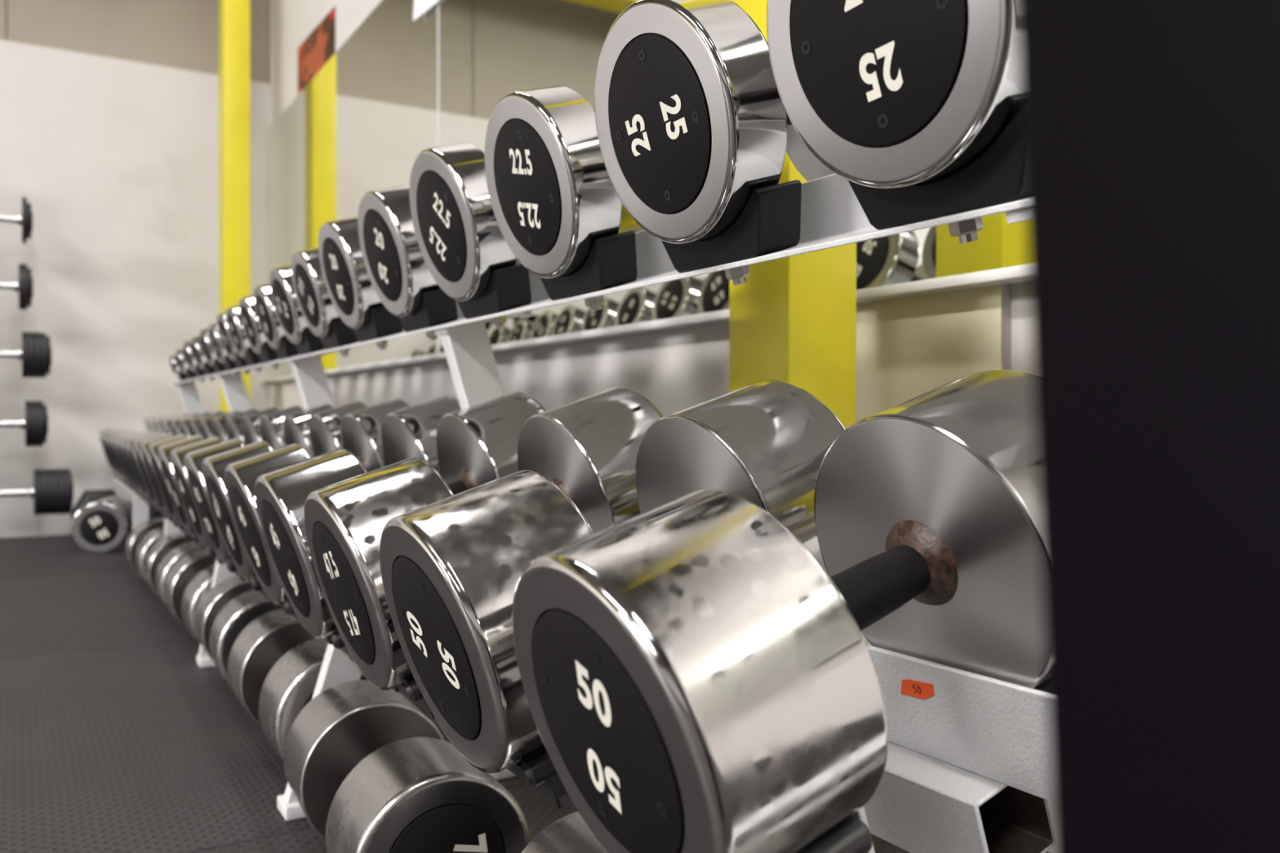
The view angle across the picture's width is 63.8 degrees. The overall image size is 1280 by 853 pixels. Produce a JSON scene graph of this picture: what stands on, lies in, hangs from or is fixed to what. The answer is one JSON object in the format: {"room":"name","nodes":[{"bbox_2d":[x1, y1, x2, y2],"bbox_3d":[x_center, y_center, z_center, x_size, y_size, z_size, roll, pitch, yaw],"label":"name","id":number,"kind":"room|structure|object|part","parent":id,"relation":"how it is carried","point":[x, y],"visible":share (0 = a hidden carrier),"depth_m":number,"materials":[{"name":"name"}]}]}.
{"room":"gym","nodes":[
{"label":"gym","id":0,"kind":"room"},
{"bbox_2d":[0,0,271,537],"bbox_3d":[-6.695,-1.356,1.087,12.700,3.550,0.200,0,1,-31],"label":"wall","id":1,"kind":"structure","parent":0,"point":[115,162],"depth_m":3.84,"materials":[{"name":"white paint"}]},
{"bbox_2d":[5,0,7,39],"bbox_3d":[-2.269,-1.936,3.679,0.004,1.115,0.003,0,1,-31],"label":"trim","id":2,"kind":"structure","parent":1,"relation":"attached to","point":[6,0],"depth_m":3.68,"materials":[{"name":"grey"}]},
{"bbox_2d":[0,39,39,45],"bbox_3d":[-2.300,-1.375,3.662,0.286,0.017,0.008,0,1,-31],"label":"trim","id":3,"kind":"structure","parent":1,"relation":"attached to","point":[1,39],"depth_m":3.70,"materials":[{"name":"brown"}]},
{"bbox_2d":[270,0,1054,852],"bbox_3d":[0.813,-1.338,0.553,0.200,3.550,8.520,0,1,-31],"label":"wall","id":4,"kind":"structure","parent":0,"point":[676,370],"depth_m":1.94,"materials":[{"name":"white paint"}]},
{"bbox_2d":[297,5,335,94],"bbox_3d":[-1.112,-1.281,3.519,0.001,0.187,0.510,0,1,-31],"label":"poster","id":5,"kind":"object","parent":4,"relation":"attached to","point":[318,47],"visible":0.87,"depth_m":3.50,"materials":[{"name":"brown paper"}]},
{"bbox_2d":[261,0,439,382],"bbox_3d":[-0.997,-0.675,3.295,0.034,1.014,1.960,0,1,-31],"label":"wall mirror","id":6,"kind":"object","parent":4,"relation":"attached to","point":[360,126],"visible":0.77,"depth_m":3.05,"materials":[{"name":"clear glass"}]},
{"bbox_3d":[-1.000,-0.173,3.300,0.034,0.012,1.956,0,1,-31],"label":"rail","id":7,"kind":"part","parent":6,"relation":"part of","materials":[{"name":"white metal"}]},
{"bbox_2d":[413,0,439,21],"bbox_3d":[-0.517,-1.127,2.498,0.013,0.228,0.172,0,1,-31],"label":"paper sheet","id":8,"kind":"object","parent":6,"relation":"attached to","point":[420,6],"visible":1,"depth_m":2.53,"materials":[{"name":"white paper"}]},
{"bbox_2d":[439,0,638,151],"bbox_3d":[-0.220,-0.765,2.017,0.034,0.442,0.890,0,1,-31],"label":"wall mirror","id":9,"kind":"object","parent":4,"relation":"attached to","point":[491,52],"depth_m":2.12,"materials":[{"name":"clear glass"}]},
{"bbox_2d":[484,270,729,352],"bbox_3d":[-0.086,-0.185,1.800,0.034,0.072,0.863,0,1,-31],"label":"wall mirror","id":10,"kind":"object","parent":4,"relation":"attached to","point":[704,299],"depth_m":1.70,"materials":[{"name":"clear glass"}]},
{"bbox_3d":[0.019,-0.159,1.627,0.034,0.012,1.950,0,1,-31],"label":"rail","id":11,"kind":"part","parent":10,"relation":"part of","materials":[{"name":"silver metal"}]},
{"bbox_2d":[855,284,1003,641],"bbox_3d":[0.311,0.132,1.187,0.004,0.598,0.258,0,1,-31],"label":"wall panel","id":12,"kind":"object","parent":4,"relation":"attached to","point":[908,348],"visible":0.07,"depth_m":1.17,"materials":[{"name":"beige paint"}]},
{"bbox_2d":[856,211,1029,304],"bbox_3d":[0.332,-0.179,1.114,0.034,0.072,0.240,0,1,-31],"label":"wall mirror","id":13,"kind":"object","parent":4,"relation":"attached to","point":[928,260],"depth_m":1.13,"materials":[{"name":"clear glass"}]},
{"bbox_3d":[-4.504,0.501,-2.503,12.700,0.100,8.800,0,1,-31],"label":"floor","id":14,"kind":"structure","parent":0,"visible":0},
{"bbox_2d":[0,534,134,579],"bbox_3d":[-1.672,0.406,3.397,1.073,0.009,1.093,0,1,-31],"label":"rubber mat","id":15,"kind":"object","parent":14,"relation":"on","point":[47,555],"visible":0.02,"depth_m":3.15,"materials":[{"name":"black rubber"}]},
{"bbox_2d":[70,489,117,521],"bbox_3d":[-1.927,0.317,3.671,0.188,0.163,0.330,0,1,-29],"label":"dumbbell","id":16,"kind":"object","parent":15,"relation":"on","point":[89,496],"visible":0.14,"depth_m":3.56,"materials":[{"name":"silver metal"}]},
{"bbox_2d":[71,496,133,553],"bbox_3d":[-1.753,0.320,3.385,0.162,0.162,0.273,0,0,-17],"label":"dumbbell","id":17,"kind":"object","parent":15,"relation":"on","point":[101,526],"visible":0.94,"depth_m":3.26,"materials":[{"name":"silver metal"}]},
{"bbox_2d":[148,504,164,519],"bbox_3d":[-1.716,0.311,3.782,0.200,0.173,0.330,0,1,-35],"label":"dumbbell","id":18,"kind":"object","parent":15,"relation":"on","point":[153,513],"visible":0.02,"depth_m":3.61,"materials":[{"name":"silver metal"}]},
{"bbox_2d":[0,570,196,661],"bbox_3d":[-1.106,0.414,2.468,1.073,0.009,1.078,0,1,-31],"label":"rubber mat","id":19,"kind":"object","parent":14,"relation":"on","point":[40,616],"visible":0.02,"depth_m":2.24,"materials":[{"name":"black rubber"}]},
{"bbox_2d":[125,517,164,584],"bbox_3d":[-1.216,0.328,2.640,0.160,0.160,0.328,0,1,-32],"label":"dumbbell","id":20,"kind":"object","parent":19,"relation":"on","point":[143,537],"visible":0.28,"depth_m":2.66,"materials":[{"name":"silver metal"}]},
{"bbox_2d":[144,532,201,606],"bbox_3d":[-1.005,0.331,2.302,0.160,0.160,0.324,0,1,-31],"label":"dumbbell","id":21,"kind":"object","parent":19,"relation":"on","point":[169,549],"visible":0.28,"depth_m":2.32,"materials":[{"name":"silver metal"}]},
{"bbox_2d":[218,0,250,413],"bbox_3d":[-1.525,-1.368,3.865,0.093,3.548,0.120,0,1,-31],"label":"column","id":22,"kind":"structure","parent":14,"relation":"on","point":[234,15],"depth_m":3.82,"materials":[{"name":"yellow paint"}]},
{"bbox_2d":[0,640,525,852],"bbox_3d":[-0.555,0.422,1.563,1.073,0.009,1.038,0,1,-31],"label":"rubber mat","id":23,"kind":"object","parent":14,"relation":"on","point":[147,748],"visible":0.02,"depth_m":1.30,"materials":[{"name":"black rubber"}]},
{"bbox_2d":[164,549,216,644],"bbox_3d":[-0.810,0.333,1.986,0.160,0.160,0.328,0,1,-32],"label":"dumbbell","id":24,"kind":"object","parent":23,"relation":"on","point":[189,580],"visible":0.31,"depth_m":2.00,"materials":[{"name":"silver metal"}]},
{"bbox_2d":[195,575,282,686],"bbox_3d":[-0.625,0.337,1.680,0.158,0.158,0.273,0,1,-30],"label":"dumbbell","id":25,"kind":"object","parent":23,"relation":"on","point":[232,604],"visible":0.34,"depth_m":1.58,"materials":[{"name":"silver metal"}]},
{"bbox_2d":[227,608,406,759],"bbox_3d":[-0.428,0.341,1.341,0.156,0.156,0.335,0,1,-31],"label":"dumbbell","id":26,"kind":"object","parent":23,"relation":"on","point":[274,664],"visible":0.41,"depth_m":1.36,"materials":[{"name":"silver metal"}]},
{"bbox_2d":[191,785,909,852],"bbox_3d":[-0.009,0.430,0.666,1.073,0.009,1.058,0,1,-31],"label":"rubber mat","id":27,"kind":"object","parent":14,"relation":"on","point":[539,813],"visible":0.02,"depth_m":1.05,"materials":[{"name":"black rubber"}]},
{"bbox_2d":[283,680,529,852],"bbox_3d":[-0.232,0.349,0.966,0.147,0.147,0.339,0,1,-28],"label":"dumbbell","id":28,"kind":"object","parent":27,"relation":"on","point":[366,769],"visible":0.98,"depth_m":0.85,"materials":[{"name":"silver metal"}]},
{"bbox_2d":[520,811,606,852],"bbox_3d":[0.051,0.351,0.592,0.149,0.149,0.360,0,1,-31],"label":"dumbbell","id":29,"kind":"object","parent":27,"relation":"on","point":[570,833],"visible":0.44,"depth_m":0.71,"materials":[{"name":"silver metal"}]},
{"bbox_2d":[111,108,1053,852],"bbox_3d":[-0.764,0.097,2.164,0.454,0.630,4.010,0,1,-31],"label":"dumbbell rack","id":30,"kind":"object","parent":27,"relation":"on","point":[967,770],"visible":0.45,"depth_m":0.62,"materials":[{"name":"white metal"}]},
{"bbox_2d":[98,416,154,474],"bbox_3d":[-1.829,0.067,3.715,0.226,0.210,0.165,0,1,-31],"label":"dumbbell","id":31,"kind":"object","parent":30,"relation":"on","point":[146,420],"visible":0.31,"depth_m":3.68,"materials":[{"name":"silver metal"}]},
{"bbox_2d":[101,415,160,477],"bbox_3d":[-1.731,0.068,3.554,0.232,0.213,0.165,0,1,-31],"label":"dumbbell","id":32,"kind":"object","parent":30,"relation":"on","point":[152,420],"visible":0.27,"depth_m":3.52,"materials":[{"name":"silver metal"}]},
{"bbox_2d":[104,414,169,479],"bbox_3d":[-1.633,0.069,3.393,0.238,0.215,0.166,0,1,-31],"label":"dumbbell","id":33,"kind":"object","parent":30,"relation":"on","point":[158,421],"visible":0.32,"depth_m":3.36,"materials":[{"name":"silver metal"}]},
{"bbox_3d":[-1.518,0.289,3.126,0.046,0.200,0.021,0,1,-31],"label":"leg","id":34,"kind":"part","parent":30,"relation":"part of","materials":[{"name":"grey paint"}]},
{"bbox_2d":[107,414,177,484],"bbox_3d":[-1.535,0.070,3.232,0.244,0.218,0.167,0,1,-31],"label":"dumbbell","id":35,"kind":"object","parent":30,"relation":"on","point":[166,420],"visible":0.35,"depth_m":3.19,"materials":[{"name":"silver metal"}]},
{"bbox_2d":[111,413,187,488],"bbox_3d":[-1.430,0.071,3.058,0.251,0.220,0.168,0,1,-31],"label":"dumbbell","id":36,"kind":"object","parent":30,"relation":"on","point":[175,424],"visible":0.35,"depth_m":3.02,"materials":[{"name":"silver metal"}]},
{"bbox_2d":[115,413,199,492],"bbox_3d":[-1.332,0.072,2.897,0.257,0.223,0.168,0,1,-31],"label":"dumbbell","id":37,"kind":"object","parent":30,"relation":"on","point":[184,420],"visible":0.29,"depth_m":2.86,"materials":[{"name":"silver metal"}]},
{"bbox_2d":[120,412,211,497],"bbox_3d":[-1.234,0.074,2.736,0.264,0.226,0.168,0,1,-31],"label":"dumbbell","id":38,"kind":"object","parent":30,"relation":"on","point":[193,423],"visible":0.3,"depth_m":2.70,"materials":[{"name":"silver metal"}]},
{"bbox_3d":[-1.118,0.295,2.470,0.046,0.200,0.021,0,1,-31],"label":"leg","id":39,"kind":"part","parent":30,"relation":"part of","materials":[{"name":"grey paint"}]},
{"bbox_2d":[168,354,181,375],"bbox_3d":[-1.351,-0.210,3.166,0.180,0.107,0.063,0,1,-31],"label":"dumbbell","id":40,"kind":"object","parent":30,"relation":"on","point":[175,366],"visible":0.25,"depth_m":3.11,"materials":[{"name":"silver metal"}]},
{"bbox_2d":[126,410,224,502],"bbox_3d":[-1.136,0.075,2.575,0.270,0.228,0.170,0,1,-31],"label":"dumbbell","id":41,"kind":"object","parent":30,"relation":"on","point":[205,422],"visible":0.27,"depth_m":2.54,"materials":[{"name":"silver metal"}]},
{"bbox_2d":[175,348,190,373],"bbox_3d":[-1.260,-0.212,3.014,0.185,0.116,0.071,0,1,-31],"label":"dumbbell","id":42,"kind":"object","parent":30,"relation":"on","point":[181,359],"visible":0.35,"depth_m":2.95,"materials":[{"name":"silver metal"}]},
{"bbox_2d":[133,409,241,510],"bbox_3d":[-1.031,0.076,2.402,0.276,0.231,0.170,0,1,-31],"label":"dumbbell","id":43,"kind":"object","parent":30,"relation":"on","point":[219,427],"visible":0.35,"depth_m":2.36,"materials":[{"name":"silver metal"}]},
{"bbox_2d":[182,339,198,370],"bbox_3d":[-1.164,-0.217,2.852,0.191,0.129,0.083,0,1,-31],"label":"dumbbell","id":44,"kind":"object","parent":30,"relation":"on","point":[187,346],"visible":0.32,"depth_m":2.79,"materials":[{"name":"silver metal"}]},
{"bbox_3d":[-1.361,-0.154,3.217,0.170,0.056,0.040,0,1,-31],"label":"cross arm","id":45,"kind":"part","parent":30,"relation":"part of","materials":[{"name":"grey paint"}]},
{"bbox_2d":[139,408,258,517],"bbox_3d":[-0.933,0.077,2.241,0.282,0.233,0.171,0,1,-31],"label":"dumbbell","id":46,"kind":"object","parent":30,"relation":"on","point":[233,422],"visible":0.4,"depth_m":2.20,"materials":[{"name":"silver metal"}]},
{"bbox_2d":[191,335,208,368],"bbox_3d":[-1.079,-0.216,2.712,0.194,0.130,0.085,0,1,-31],"label":"dumbbell","id":47,"kind":"object","parent":30,"relation":"on","point":[199,355],"visible":0.28,"depth_m":2.65,"materials":[{"name":"silver metal"}]},
{"bbox_2d":[199,328,217,365],"bbox_3d":[-0.992,-0.219,2.567,0.200,0.139,0.093,0,1,-31],"label":"dumbbell","id":48,"kind":"object","parent":30,"relation":"on","point":[205,340],"visible":0.2,"depth_m":2.50,"materials":[{"name":"silver metal"}]},
{"bbox_2d":[147,407,279,525],"bbox_3d":[-0.835,0.078,2.080,0.289,0.236,0.172,0,1,-31],"label":"dumbbell","id":49,"kind":"object","parent":30,"relation":"on","point":[251,428],"visible":0.28,"depth_m":2.04,"materials":[{"name":"silver metal"}]},
{"bbox_3d":[-0.733,0.301,1.805,0.076,0.200,0.021,0,1,-31],"label":"leg","id":50,"kind":"part","parent":30,"relation":"part of","materials":[{"name":"grey paint"}]},
{"bbox_2d":[208,322,227,363],"bbox_3d":[-0.912,-0.218,2.435,0.203,0.142,0.095,0,1,-31],"label":"dumbbell","id":51,"kind":"object","parent":30,"relation":"on","point":[219,349],"visible":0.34,"depth_m":2.37,"materials":[{"name":"silver metal"}]},
{"bbox_2d":[217,311,238,360],"bbox_3d":[-0.836,-0.223,2.307,0.210,0.155,0.107,0,1,-31],"label":"dumbbell","id":52,"kind":"object","parent":30,"relation":"on","point":[224,331],"visible":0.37,"depth_m":2.24,"materials":[{"name":"silver metal"}]},
{"bbox_2d":[157,405,303,535],"bbox_3d":[-0.737,0.079,1.919,0.295,0.239,0.172,0,1,-31],"label":"dumbbell","id":53,"kind":"object","parent":30,"relation":"on","point":[271,424],"visible":0.32,"depth_m":1.88,"materials":[{"name":"silver metal"}]},
{"bbox_2d":[226,305,252,357],"bbox_3d":[-0.770,-0.223,2.199,0.213,0.157,0.108,0,1,-31],"label":"dumbbell","id":54,"kind":"object","parent":30,"relation":"on","point":[237,332],"visible":0.34,"depth_m":2.13,"materials":[{"name":"silver metal"}]},
{"bbox_3d":[-0.962,-0.148,2.561,0.170,0.056,0.040,0,1,-31],"label":"cross arm","id":55,"kind":"part","parent":30,"relation":"part of","materials":[{"name":"grey paint"}]},
{"bbox_2d":[169,403,333,548],"bbox_3d":[-0.632,0.080,1.746,0.301,0.241,0.173,0,1,-31],"label":"dumbbell","id":56,"kind":"object","parent":30,"relation":"on","point":[295,424],"visible":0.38,"depth_m":1.70,"materials":[{"name":"silver metal"}]},
{"bbox_2d":[239,294,268,354],"bbox_3d":[-0.686,-0.224,2.059,0.217,0.163,0.114,0,1,-31],"label":"dumbbell","id":57,"kind":"object","parent":30,"relation":"on","point":[255,335],"visible":0.34,"depth_m":1.99,"materials":[{"name":"silver metal"}]},
{"bbox_2d":[253,283,286,349],"bbox_3d":[-0.602,-0.226,1.919,0.222,0.169,0.119,0,1,-31],"label":"dumbbell","id":58,"kind":"object","parent":30,"relation":"on","point":[273,333],"visible":0.31,"depth_m":1.85,"materials":[{"name":"silver metal"}]},
{"bbox_2d":[184,400,368,563],"bbox_3d":[-0.534,0.082,1.585,0.308,0.244,0.174,0,1,-31],"label":"dumbbell","id":59,"kind":"object","parent":30,"relation":"on","point":[325,427],"visible":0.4,"depth_m":1.54,"materials":[{"name":"silver metal"}]},
{"bbox_2d":[269,264,310,344],"bbox_3d":[-0.518,-0.230,1.778,0.228,0.181,0.131,0,1,-31],"label":"dumbbell","id":60,"kind":"object","parent":30,"relation":"on","point":[291,320],"visible":0.32,"depth_m":1.70,"materials":[{"name":"silver metal"}]},
{"bbox_2d":[201,398,410,581],"bbox_3d":[-0.436,0.083,1.424,0.312,0.246,0.174,0,1,-31],"label":"dumbbell","id":61,"kind":"object","parent":30,"relation":"on","point":[361,429],"visible":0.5,"depth_m":1.38,"materials":[{"name":"silver metal"}]},
{"bbox_2d":[291,246,342,337],"bbox_3d":[-0.428,-0.231,1.630,0.232,0.186,0.136,0,1,-31],"label":"dumbbell","id":62,"kind":"object","parent":30,"relation":"on","point":[317,309],"visible":0.29,"depth_m":1.55,"materials":[{"name":"silver metal"}]},
{"bbox_3d":[-0.562,-0.142,1.905,0.170,0.056,0.040,0,1,-31],"label":"cross arm","id":63,"kind":"part","parent":30,"relation":"part of","materials":[{"name":"grey paint"}]},
{"bbox_3d":[-0.343,0.307,1.141,0.099,0.200,0.021,0,1,-31],"label":"leg","id":64,"kind":"part","parent":30,"relation":"part of","materials":[{"name":"grey paint"}]},
{"bbox_2d":[224,395,461,604],"bbox_3d":[-0.337,0.084,1.262,0.318,0.247,0.173,0,1,-31],"label":"dumbbell","id":65,"kind":"object","parent":30,"relation":"on","point":[410,432],"visible":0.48,"depth_m":1.21,"materials":[{"name":"silver metal"}]},
{"bbox_2d":[318,216,384,328],"bbox_3d":[-0.331,-0.236,1.465,0.239,0.200,0.149,0,1,-31],"label":"dumbbell","id":66,"kind":"object","parent":30,"relation":"on","point":[352,293],"visible":0.47,"depth_m":1.39,"materials":[{"name":"silver metal"}]},
{"bbox_2d":[254,391,546,638],"bbox_3d":[-0.231,0.086,1.089,0.328,0.250,0.173,0,1,-31],"label":"dumbbell","id":67,"kind":"object","parent":30,"relation":"on","point":[477,445],"visible":0.47,"depth_m":1.04,"materials":[{"name":"silver metal"}]},
{"bbox_3d":[-0.231,0.086,1.089,0.125,0.032,0.032,-20,-13,-30],"label":"handle","id":68,"kind":"part","parent":67,"relation":"part of","materials":[{"name":"black"}]},
{"bbox_2d":[357,185,520,316],"bbox_3d":[-0.225,-0.236,1.290,0.243,0.205,0.154,0,1,-31],"label":"dumbbell","id":69,"kind":"object","parent":30,"relation":"on","point":[399,274],"visible":0.41,"depth_m":1.21,"materials":[{"name":"silver metal"}]},
{"bbox_2d":[303,386,663,690],"bbox_3d":[-0.117,0.089,0.901,0.334,0.250,0.171,0,1,-31],"label":"dumbbell","id":70,"kind":"object","parent":30,"relation":"on","point":[588,446],"visible":0.62,"depth_m":0.84,"materials":[{"name":"silver metal"}]},
{"bbox_3d":[-0.162,-0.137,1.247,0.170,0.056,0.040,0,1,-31],"label":"cross arm","id":71,"kind":"part","parent":30,"relation":"part of","materials":[{"name":"grey paint"}]},
{"bbox_3d":[-0.916,0.183,2.140,0.044,0.063,3.894,0,1,-31],"label":"rail","id":72,"kind":"part","parent":30,"relation":"part of","materials":[{"name":"white metal"}]},
{"bbox_2d":[408,142,644,301],"bbox_3d":[-0.119,-0.237,1.115,0.247,0.211,0.159,0,1,-31],"label":"dumbbell","id":73,"kind":"object","parent":30,"relation":"on","point":[461,242],"visible":0.51,"depth_m":1.03,"materials":[{"name":"silver metal"}]},
{"bbox_2d":[484,84,621,278],"bbox_3d":[-0.009,-0.236,0.935,0.250,0.212,0.158,0,1,-31],"label":"dumbbell","id":74,"kind":"object","parent":30,"relation":"on","point":[552,193],"visible":0.48,"depth_m":0.85,"materials":[{"name":"silver metal"}]},
{"bbox_3d":[-0.614,-0.151,1.885,0.072,0.064,3.380,0,1,-31],"label":"rail","id":75,"kind":"part","parent":30,"relation":"part of","materials":[{"name":"white metal"}]},
{"bbox_2d":[379,379,845,773],"bbox_3d":[-0.003,0.091,0.714,0.340,0.251,0.170,0,1,-31],"label":"dumbbell","id":76,"kind":"object","parent":30,"relation":"on","point":[451,567],"visible":0.58,"depth_m":0.64,"materials":[{"name":"silver metal"}]},
{"bbox_2d":[594,0,835,244],"bbox_3d":[0.101,-0.236,0.753,0.254,0.216,0.162,0,1,-31],"label":"dumbbell","id":77,"kind":"object","parent":30,"relation":"on","point":[691,119],"visible":0.64,"depth_m":0.67,"materials":[{"name":"silver metal"}]},
{"bbox_3d":[0.101,-0.236,0.753,0.135,0.032,0.032,-20,9,-30],"label":"handle","id":78,"kind":"part","parent":77,"relation":"part of","materials":[{"name":"black"}]},
{"bbox_2d":[511,369,1046,852],"bbox_3d":[0.106,0.093,0.535,0.337,0.250,0.170,0,1,-31],"label":"dumbbell","id":79,"kind":"object","parent":30,"relation":"on","point":[695,679],"visible":0.84,"depth_m":0.45,"materials":[{"name":"silver metal"}]},
{"bbox_3d":[0.106,0.093,0.535,0.125,0.032,0.032,-20,29,-30],"label":"handle","id":80,"kind":"part","parent":79,"relation":"part of","materials":[{"name":"black rubber"}]},
{"bbox_2d":[766,0,1021,188],"bbox_3d":[0.208,-0.236,0.576,0.258,0.220,0.165,0,1,-31],"label":"dumbbell","id":81,"kind":"object","parent":30,"relation":"on","point":[885,94],"visible":0.53,"depth_m":0.52,"materials":[{"name":"silver metal"}]},
{"bbox_3d":[-0.756,0.148,2.187,0.107,0.061,3.980,0,1,-31],"label":"rail","id":82,"kind":"part","parent":30,"relation":"part of","materials":[{"name":"white metal"}]},
{"bbox_3d":[0.266,-0.130,0.544,0.170,0.056,0.040,0,1,-31],"label":"cross arm","id":83,"kind":"part","parent":30,"relation":"part of","materials":[{"name":"grey paint"}]},
{"bbox_2d":[728,0,856,428],"bbox_3d":[0.165,-1.343,1.090,0.093,3.548,0.103,0,1,-31],"label":"column","id":84,"kind":"structure","parent":14,"relation":"on","point":[793,321],"depth_m":1.06,"materials":[{"name":"yellow paint"}]},
{"bbox_3d":[0.542,0.438,-0.240,1.073,0.009,1.058,0,1,-31],"label":"rubber mat","id":85,"kind":"object","parent":14,"relation":"on","visible":0},
{"bbox_2d":[1017,0,1279,852],"bbox_3d":[0.104,-0.694,0.163,0.120,2.247,0.233,0,1,-31],"label":"steel post","id":86,"kind":"object","parent":85,"relation":"on","point":[1151,128],"visible":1,"depth_m":0.14,"materials":[{"name":"black metal"}]},
{"bbox_3d":[-2.558,0.408,2.857,0.998,0.009,1.093,0,1,-31],"label":"rubber mat","id":87,"kind":"object","parent":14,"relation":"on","visible":0},
{"bbox_3d":[-2.643,-0.249,3.148,0.900,1.300,0.430,0,1,-31],"label":"stand","id":88,"kind":"object","parent":87,"relation":"on","visible":0},
{"bbox_2d":[0,196,32,243],"bbox_3d":[-2.660,-0.703,3.174,1.351,0.156,0.156,0,1,-31],"label":"barbell","id":89,"kind":"object","parent":88,"relation":"on","point":[25,220],"visible":1,"depth_m":3.48,"materials":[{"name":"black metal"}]},
{"bbox_3d":[-2.104,-0.704,3.513,0.014,0.156,0.156,0,1,-31],"label":"plate","id":90,"kind":"part","parent":89,"relation":"part of","materials":[{"name":"black rubber"}]},
{"bbox_3d":[-2.092,-0.704,3.520,0.012,0.122,0.122,0,1,-31],"label":"plate","id":91,"kind":"part","parent":89,"relation":"part of","materials":[{"name":"black rubber"}]},
{"bbox_2d":[0,263,33,310],"bbox_3d":[-2.661,-0.475,3.176,1.352,0.156,0.156,0,1,-31],"label":"barbell","id":92,"kind":"object","parent":88,"relation":"on","point":[24,286],"visible":1,"depth_m":3.47,"materials":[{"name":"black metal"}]},
{"bbox_3d":[-2.108,-0.477,3.512,0.025,0.156,0.156,0,1,-31],"label":"plate","id":93,"kind":"part","parent":92,"relation":"part of","materials":[{"name":"black rubber"}]},
{"bbox_3d":[-2.092,-0.477,3.522,0.011,0.132,0.132,0,1,-31],"label":"plate","id":94,"kind":"part","parent":92,"relation":"part of","materials":[{"name":"black rubber"}]},
{"bbox_2d":[0,400,48,446],"bbox_3d":[-2.662,-0.008,3.180,1.439,0.158,0.158,0,1,-31],"label":"barbell","id":95,"kind":"object","parent":88,"relation":"on","point":[35,423],"visible":1,"depth_m":3.48,"materials":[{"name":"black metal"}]},
{"bbox_3d":[-2.097,-0.009,3.523,0.017,0.158,0.158,0,1,-31],"label":"plate","id":96,"kind":"part","parent":95,"relation":"part of","materials":[{"name":"black rubber"}]},
{"bbox_3d":[-2.082,-0.009,3.533,0.017,0.158,0.158,0,1,-31],"label":"plate","id":97,"kind":"part","parent":95,"relation":"part of","materials":[{"name":"black rubber"}]},
{"bbox_3d":[-2.067,-0.010,3.542,0.017,0.158,0.158,0,1,-31],"label":"plate","id":98,"kind":"part","parent":95,"relation":"part of","materials":[{"name":"black rubber"}]},
{"bbox_3d":[-2.055,-0.010,3.549,0.009,0.132,0.132,0,1,-31],"label":"plate","id":99,"kind":"part","parent":95,"relation":"part of","materials":[{"name":"black rubber"}]},
{"bbox_2d":[0,331,51,377],"bbox_3d":[-2.661,-0.244,3.178,1.461,0.158,0.158,0,1,-31],"label":"barbell","id":100,"kind":"object","parent":88,"relation":"on","point":[35,354],"visible":1,"depth_m":3.48,"materials":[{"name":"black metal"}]},
{"bbox_3d":[-2.105,-0.245,3.517,0.017,0.158,0.158,0,1,-31],"label":"plate","id":101,"kind":"part","parent":100,"relation":"part of","materials":[{"name":"black rubber"}]},
{"bbox_3d":[-2.089,-0.246,3.526,0.017,0.158,0.158,0,1,-31],"label":"plate","id":102,"kind":"part","parent":100,"relation":"part of","materials":[{"name":"black rubber"}]},
{"bbox_3d":[-2.074,-0.246,3.535,0.017,0.158,0.158,0,1,-31],"label":"plate","id":103,"kind":"part","parent":100,"relation":"part of","materials":[{"name":"black rubber"}]},
{"bbox_3d":[-2.059,-0.246,3.545,0.017,0.156,0.156,0,1,-31],"label":"plate","id":104,"kind":"part","parent":100,"relation":"part of","materials":[{"name":"black rubber"}]},
{"bbox_3d":[-2.046,-0.246,3.553,0.011,0.132,0.132,0,1,-31],"label":"plate","id":105,"kind":"part","parent":100,"relation":"part of","materials":[{"name":"black rubber"}]},
{"bbox_2d":[0,468,73,515],"bbox_3d":[-2.662,0.228,3.182,1.590,0.158,0.158,0,1,-31],"label":"barbell","id":106,"kind":"object","parent":88,"relation":"on","point":[51,492],"visible":1,"depth_m":3.51,"materials":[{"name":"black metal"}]},
{"bbox_3d":[-2.076,0.226,3.538,0.017,0.158,0.158,0,1,-31],"label":"plate","id":107,"kind":"part","parent":106,"relation":"part of","materials":[{"name":"black rubber"}]},
{"bbox_3d":[-2.061,0.226,3.547,0.017,0.158,0.158,0,1,-31],"label":"plate","id":108,"kind":"part","parent":106,"relation":"part of","materials":[{"name":"black rubber"}]},
{"bbox_3d":[-2.046,0.226,3.557,0.017,0.158,0.158,0,1,-31],"label":"plate","id":109,"kind":"part","parent":106,"relation":"part of","materials":[{"name":"black rubber"}]},
{"bbox_3d":[-2.030,0.226,3.566,0.017,0.158,0.158,0,1,-31],"label":"plate","id":110,"kind":"part","parent":106,"relation":"part of","materials":[{"name":"black rubber"}]},
{"bbox_3d":[-2.015,0.226,3.575,0.017,0.158,0.158,0,1,-31],"label":"plate","id":111,"kind":"part","parent":106,"relation":"part of","materials":[{"name":"black rubber"}]},
{"bbox_3d":[-2.000,0.226,3.585,0.017,0.158,0.158,0,1,-31],"label":"plate","id":112,"kind":"part","parent":106,"relation":"part of","materials":[{"name":"black rubber"}]},
{"bbox_3d":[-1.989,0.226,3.591,0.005,0.136,0.136,0,1,-31],"label":"plate","id":113,"kind":"part","parent":106,"relation":"part of","materials":[{"name":"black rubber"}]}
]}

